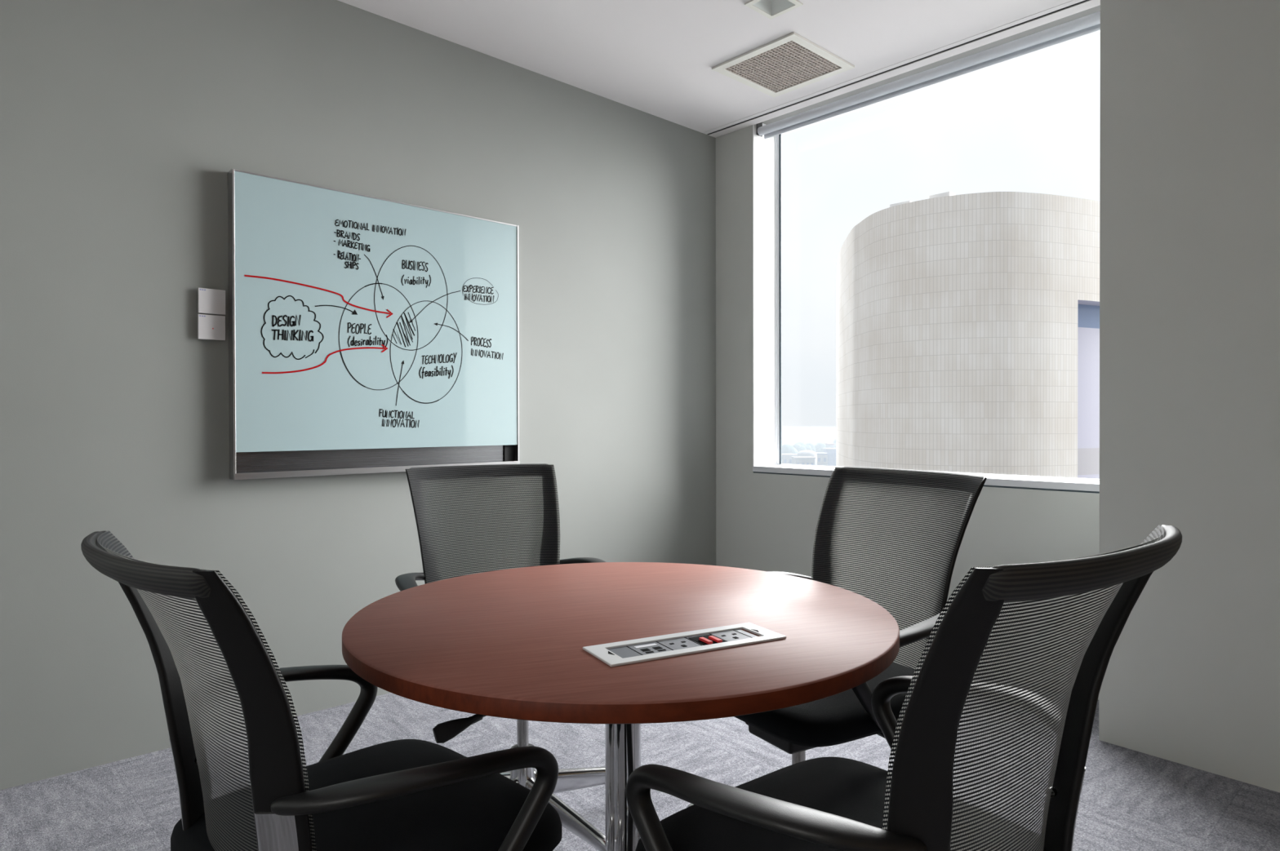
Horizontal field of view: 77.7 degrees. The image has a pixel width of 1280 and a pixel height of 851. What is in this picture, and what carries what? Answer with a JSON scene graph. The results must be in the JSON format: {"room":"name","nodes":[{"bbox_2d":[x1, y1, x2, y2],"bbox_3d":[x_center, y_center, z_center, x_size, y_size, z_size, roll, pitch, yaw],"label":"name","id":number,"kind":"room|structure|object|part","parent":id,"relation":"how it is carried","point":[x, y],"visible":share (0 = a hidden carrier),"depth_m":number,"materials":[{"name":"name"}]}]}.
{"room":"office","nodes":[
{"label":"office","id":0,"kind":"room"},
{"bbox_2d":[0,0,715,791],"bbox_3d":[-1.225,-0.318,3.082,4.930,3.000,0.120,0,1,-43],"label":"wall","id":1,"kind":"structure","parent":0,"point":[124,124],"depth_m":2.83,"materials":[{"name":"grey paint"}]},
{"bbox_2d":[197,314,225,340],"bbox_3d":[-1.482,-0.339,2.746,0.086,0.085,0.018,0,1,-43],"label":"wall control plate","id":2,"kind":"object","parent":1,"relation":"attached to","point":[212,327],"visible":1,"depth_m":2.74,"materials":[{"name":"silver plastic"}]},
{"bbox_2d":[197,288,225,315],"bbox_3d":[-1.482,-0.428,2.746,0.086,0.086,0.018,0,1,-43],"label":"wall control plate","id":3,"kind":"object","parent":1,"relation":"attached to","point":[210,301],"visible":1,"depth_m":2.74,"materials":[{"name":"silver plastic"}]},
{"bbox_2d":[227,168,519,479],"bbox_3d":[-0.993,-0.354,3.176,1.188,1.079,0.059,0,1,-43],"label":"whiteboard","id":4,"kind":"object","parent":1,"relation":"attached to","point":[367,334],"visible":1,"depth_m":3.08,"materials":[{"name":"white glass"}]},
{"bbox_2d":[235,444,515,473],"bbox_3d":[-0.997,0.126,3.185,1.174,0.111,0.012,0,1,-43],"label":"tray","id":5,"kind":"object","parent":4,"relation":"on","point":[296,460],"depth_m":3.12,"materials":[{"name":"black plastic"}]},
{"bbox_2d":[234,461,519,479],"bbox_3d":[-0.986,0.174,3.174,1.186,0.022,0.044,0,1,-43],"label":"marker tray","id":6,"kind":"object","parent":4,"relation":"on","point":[308,470],"depth_m":3.03,"materials":[{"name":"silver metal"}]},
{"bbox_2d":[0,693,1279,850],"bbox_3d":[0.316,1.140,1.450,4.930,0.100,4.578,0,1,-43],"label":"floor","id":7,"kind":"structure","parent":0,"point":[1130,800],"depth_m":2.39,"materials":[{"name":"carpet"}]},
{"bbox_2d":[80,530,562,850],"bbox_3d":[-0.409,0.624,1.258,0.696,0.936,0.752,0,1,44],"label":"office chair","id":8,"kind":"object","parent":7,"relation":"on","point":[245,783],"visible":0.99,"depth_m":1.09,"materials":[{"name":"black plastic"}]},
{"bbox_3d":[-0.743,0.427,1.222,0.150,0.535,0.074,0,0,-12],"label":"post","id":9,"kind":"part","parent":8,"relation":"part of","materials":[{"name":"black plastic"}]},
{"bbox_3d":[-0.457,0.428,0.949,0.074,0.535,0.150,0,0,10],"label":"post","id":10,"kind":"part","parent":8,"relation":"part of","materials":[{"name":"black plastic"}]},
{"bbox_3d":[-0.621,0.570,1.397,0.163,0.268,0.383,0,1,44],"label":"armrest","id":11,"kind":"part","parent":8,"relation":"part of","materials":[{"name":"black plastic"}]},
{"bbox_3d":[-0.429,0.637,1.265,0.496,0.072,0.482,0,1,44],"label":"seat","id":12,"kind":"part","parent":8,"relation":"part of","materials":[{"name":"black fabric"}]},
{"bbox_3d":[-0.289,0.571,1.080,0.163,0.268,0.383,0,1,44],"label":"armrest","id":13,"kind":"part","parent":8,"relation":"part of","materials":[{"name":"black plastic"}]},
{"bbox_2d":[395,463,606,850],"bbox_3d":[-0.310,0.607,2.188,0.689,0.960,0.769,0,0,-29],"label":"office chair","id":14,"kind":"object","parent":7,"relation":"on","point":[470,519],"visible":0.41,"depth_m":2.40,"materials":[{"name":"black plastic"}]},
{"bbox_3d":[-0.558,0.542,2.114,0.163,0.268,0.383,0,0,-29],"label":"armrest","id":15,"kind":"part","parent":14,"relation":"part of","materials":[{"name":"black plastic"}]},
{"bbox_3d":[-0.631,0.397,2.312,0.150,0.535,0.074,0,0,28],"label":"post","id":16,"kind":"part","parent":14,"relation":"part of","materials":[{"name":"black plastic"}]},
{"bbox_3d":[-0.389,0.716,1.933,0.024,0.041,0.259,0,0,41],"label":"height lever","id":17,"kind":"part","parent":14,"relation":"part of","materials":[{"name":"black plastic"}]},
{"bbox_3d":[-0.506,0.986,2.194,0.338,0.079,0.030,0,0,10],"label":"leg","id":18,"kind":"part","parent":14,"relation":"part of","materials":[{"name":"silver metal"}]},
{"bbox_3d":[-0.155,0.539,2.334,0.163,0.268,0.383,0,0,-29],"label":"armrest","id":19,"kind":"part","parent":14,"relation":"part of","materials":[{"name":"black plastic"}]},
{"bbox_2d":[342,562,899,850],"bbox_3d":[-0.033,0.720,1.539,1.018,0.742,1.018,0,1,-43],"label":"round table","id":20,"kind":"object","parent":7,"relation":"on","point":[621,646],"visible":0.97,"depth_m":1.32,"materials":[{"name":"brown wood"}]},
{"bbox_3d":[-0.145,0.737,1.539,0.231,0.706,0.036,0,0,0],"label":"leg","id":21,"kind":"part","parent":20,"relation":"part of","materials":[{"name":"silver metal"}]},
{"bbox_3d":[-0.033,0.738,1.426,0.036,0.706,0.231,0,0,0],"label":"leg","id":22,"kind":"part","parent":20,"relation":"part of","materials":[{"name":"silver metal"}]},
{"bbox_3d":[-0.024,0.356,1.242,0.038,0.001,0.063,0,0,-28],"label":"blank plate","id":23,"kind":"part","parent":20,"relation":"part of","materials":[{"name":"grey"}]},
{"bbox_3d":[0.080,0.737,1.539,0.231,0.706,0.036,0,0,0],"label":"leg","id":24,"kind":"part","parent":20,"relation":"part of","materials":[{"name":"silver metal"}]},
{"bbox_2d":[657,637,701,650],"bbox_3d":[0.065,0.355,1.289,0.052,0.002,0.063,0,0,-28],"label":"socket","id":25,"kind":"object","parent":20,"relation":"attached to","point":[664,643],"depth_m":1.29,"materials":[{"name":"grey plastic"}]},
{"bbox_2d":[710,630,751,641],"bbox_3d":[0.154,0.355,1.336,0.047,0.002,0.063,0,0,-28],"label":"socket","id":26,"kind":"object","parent":20,"relation":"attached to","point":[724,635],"depth_m":1.34,"materials":[{"name":"grey plastic"}]},
{"bbox_3d":[0.182,0.355,1.351,0.012,0.001,0.063,0,0,-28],"label":"blank plate","id":27,"kind":"part","parent":20,"relation":"part of","materials":[{"name":"grey plastic"}]},
{"bbox_2d":[687,466,986,808],"bbox_3d":[0.374,0.601,1.840,0.775,0.972,0.705,0,0,-31],"label":"office chair","id":28,"kind":"object","parent":7,"relation":"on","point":[891,538],"visible":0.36,"depth_m":1.90,"materials":[{"name":"black fabric"}]},
{"bbox_3d":[0.313,0.528,2.055,0.383,0.268,0.163,0,0,-31],"label":"armrest","id":29,"kind":"part","parent":28,"relation":"part of","materials":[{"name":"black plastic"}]},
{"bbox_3d":[0.398,0.597,1.839,0.482,0.072,0.496,0,0,-31],"label":"seat","id":30,"kind":"part","parent":28,"relation":"part of","materials":[{"name":"black fabric"}]},
{"bbox_3d":[0.546,0.530,1.659,0.383,0.268,0.163,0,0,-31],"label":"armrest","id":31,"kind":"part","parent":28,"relation":"part of","materials":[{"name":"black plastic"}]},
{"bbox_3d":[0.711,0.385,1.792,0.150,0.535,0.074,0,0,3],"label":"post","id":32,"kind":"part","parent":28,"relation":"part of","materials":[{"name":"black plastic"}]},
{"bbox_2d":[626,524,1182,850],"bbox_3d":[0.305,0.608,1.138,0.688,0.968,0.768,0,0,-39],"label":"office chair","id":33,"kind":"object","parent":7,"relation":"on","point":[988,742],"visible":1,"depth_m":0.87,"materials":[{"name":"black fabric"}]},
{"bbox_3d":[0.141,0.540,0.936,0.163,0.268,0.383,0,0,-39],"label":"armrest","id":34,"kind":"part","parent":33,"relation":"part of","materials":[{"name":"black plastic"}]},
{"bbox_3d":[0.297,0.606,1.109,0.496,0.072,0.482,0,0,-39],"label":"seat","id":35,"kind":"part","parent":33,"relation":"part of","materials":[{"name":"black fabric"}]},
{"bbox_3d":[0.499,0.537,1.225,0.163,0.268,0.383,0,0,-39],"label":"armrest","id":36,"kind":"part","parent":33,"relation":"part of","materials":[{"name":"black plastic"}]},
{"bbox_3d":[0.297,0.397,0.792,0.074,0.535,0.150,0,0,-5],"label":"post","id":37,"kind":"part","parent":33,"relation":"part of","materials":[{"name":"black plastic"}]},
{"bbox_3d":[0.605,0.395,1.041,0.150,0.535,0.074,0,0,17],"label":"post","id":38,"kind":"part","parent":33,"relation":"part of","materials":[{"name":"black plastic"}]},
{"bbox_2d":[337,0,1100,137],"bbox_3d":[0.256,-1.656,1.312,4.687,0.060,4.478,0,1,-43],"label":"ceiling","id":39,"kind":"structure","parent":0,"point":[657,58],"depth_m":3.35,"materials":[{"name":"white paint"}]},
{"bbox_2d":[744,0,803,19],"bbox_3d":[0.519,-1.695,3.080,0.166,0.126,0.155,0,1,-43],"label":"recessed light","id":40,"kind":"object","parent":39,"relation":"in","point":[771,9],"visible":1,"depth_m":3.13,"materials":[{"name":"white metal"}]},
{"bbox_2d":[711,31,854,97],"bbox_3d":[0.655,-1.641,3.630,0.464,0.018,0.456,0,1,-43],"label":"ceiling vent","id":41,"kind":"object","parent":39,"relation":"in","point":[790,62],"visible":1,"depth_m":3.62,"materials":[{"name":"white metal"}]},
{"bbox_2d":[724,40,840,92],"bbox_3d":[0.655,-1.641,3.630,0.387,0.011,0.379,0,1,-43],"label":"grille","id":42,"kind":"object","parent":41,"relation":"attached to","point":[784,66],"depth_m":3.63,"materials":[{"name":"beige metal"}]},
{"bbox_2d":[706,0,1088,134],"bbox_3d":[0.310,-1.749,1.431,4.930,0.237,4.578,0,1,-43],"label":"trim","id":43,"kind":"structure","parent":39,"relation":"attached to","point":[1085,0],"depth_m":3.58,"materials":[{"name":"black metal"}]},
{"bbox_2d":[715,124,1099,700],"bbox_3d":[1.253,-0.278,3.863,0.247,2.900,2.128,0,1,-43],"label":"wall","id":44,"kind":"structure","parent":0,"point":[765,522],"depth_m":4.36,"materials":[{"name":"grey paint"}]},
{"bbox_2d":[752,123,774,466],"bbox_3d":[0.690,-0.726,4.417,0.190,1.898,0.006,0,1,-43],"label":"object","id":45,"kind":"structure","parent":44,"relation":"attached to","point":[763,149],"depth_m":4.41,"materials":[{"name":"white paint"}]},
{"bbox_2d":[752,465,1099,492],"bbox_3d":[1.329,0.241,3.758,0.216,0.030,1.849,0,1,-43],"label":"windowsill","id":46,"kind":"structure","parent":44,"relation":"attached to","point":[992,480],"depth_m":3.37,"materials":[{"name":"white paint"}]},
{"bbox_2d":[753,471,1099,493],"bbox_3d":[1.315,0.259,3.745,0.164,0.007,1.849,0,1,-43],"label":"trim","id":47,"kind":"structure","parent":44,"relation":"attached to","point":[1082,491],"depth_m":3.35,"materials":[{"name":"grey paint"}]},
{"bbox_2d":[762,4,1100,124],"bbox_3d":[1.339,-1.698,3.762,0.243,0.052,1.843,0,1,-43],"label":"trim","id":48,"kind":"structure","parent":44,"relation":"attached to","point":[1095,9],"depth_m":3.64,"materials":[{"name":"grey metal"}]},
{"bbox_2d":[774,30,1100,480],"bbox_3d":[1.407,-0.714,3.824,0.046,1.918,1.853,0,1,-43],"label":"window","id":49,"kind":"structure","parent":44,"relation":"in","point":[778,318],"depth_m":4.48,"materials":[{"name":"white metal"}]},
{"bbox_2d":[756,11,1100,138],"bbox_3d":[1.272,-1.620,3.700,0.049,0.104,1.810,0,1,-43],"label":"roller blind","id":50,"kind":"object","parent":49,"relation":"attached to","point":[1089,24],"visible":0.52,"depth_m":3.59,"materials":[{"name":"white fabric"}]},
{"bbox_2d":[1098,0,1279,792],"bbox_3d":[2.557,-0.318,2.022,0.859,3.000,2.358,0,1,-43],"label":"wall","id":51,"kind":"structure","parent":0,"point":[1189,157],"depth_m":2.50,"materials":[{"name":"grey paint"}]},
{"label":"outside","id":52,"kind":"structure","parent":0,"visible":0},
{"bbox_2d":[835,191,1099,479],"bbox_3d":[31.979,12.148,79.081,37.475,60.740,37.447,0,1,-43],"label":"curved tower","id":53,"kind":"structure","parent":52,"point":[967,326],"depth_m":61.31,"materials":[{"name":"tile"}]},
{"bbox_3d":[46.539,2.864,70.902,27.505,2.160,1.126,0,0,-33],"label":"grey panel","id":54,"kind":"part","parent":53,"relation":"part of","materials":[{"name":"grey"}]},
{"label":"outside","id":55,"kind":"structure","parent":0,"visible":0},
{"label":"ground","id":56,"kind":"structure","parent":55,"visible":0},
{"bbox_2d":[782,453,797,464],"bbox_3d":[105.376,30.704,562.216,11.826,20.982,12.800,0,0,0],"label":"building","id":57,"kind":"structure","parent":56,"relation":"on","point":[787,459],"depth_m":556.13,"materials":[{"name":"grey concrete"}]},
{"bbox_2d":[782,444,798,453],"bbox_3d":[121.731,27.709,659.074,16.561,25.635,18.322,0,1,-43],"label":"tree","id":58,"kind":"object","parent":56,"relation":"on","point":[787,448],"visible":0.44,"depth_m":651.93,"materials":[{"name":"plant"}]},
{"bbox_2d":[792,441,812,452],"bbox_3d":[139.721,27.227,694.905,19.330,26.057,18.403,0,1,-43],"label":"tree","id":59,"kind":"object","parent":56,"relation":"on","point":[799,446],"visible":0.36,"depth_m":689.08,"materials":[{"name":"plant"}]},
{"bbox_2d":[791,456,815,465],"bbox_3d":[97.924,30.315,476.211,11.728,22.924,12.800,0,0,0],"label":"building","id":60,"kind":"structure","parent":56,"relation":"on","point":[800,460],"depth_m":470.14,"materials":[{"name":"grey concrete"}]},
{"bbox_2d":[796,450,817,466],"bbox_3d":[109.820,28.860,522.203,12.851,25.182,12.851,0,1,-43],"label":"dome hall","id":61,"kind":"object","parent":56,"relation":"on","point":[802,453],"visible":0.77,"depth_m":517.74,"materials":[{"name":"grey"}]},
{"bbox_2d":[805,442,826,453],"bbox_3d":[159.347,27.741,729.009,23.361,24.505,22.416,0,1,-43],"label":"tree","id":62,"kind":"object","parent":56,"relation":"on","point":[818,448],"visible":0.3,"depth_m":723.21,"materials":[{"name":"plant"}]},
{"bbox_2d":[816,453,828,466],"bbox_3d":[127.428,30.282,562.213,8.784,21.743,12.800,0,0,0],"label":"building","id":63,"kind":"structure","parent":56,"relation":"on","point":[822,458],"depth_m":556.13,"materials":[{"name":"grey concrete"}]},
{"bbox_2d":[822,448,835,466],"bbox_3d":[144.578,28.976,598.206,10.921,23.816,12.800,0,0,0],"label":"building","id":64,"kind":"structure","parent":56,"relation":"on","point":[831,451],"depth_m":592.14,"materials":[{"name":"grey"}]},
{"bbox_2d":[825,443,835,448],"bbox_3d":[154.543,27.571,646.198,4.739,25.956,12.800,0,0,0],"label":"building","id":65,"kind":"structure","parent":56,"relation":"on","point":[828,445],"depth_m":640.10,"materials":[{"name":"grey"}]}
]}

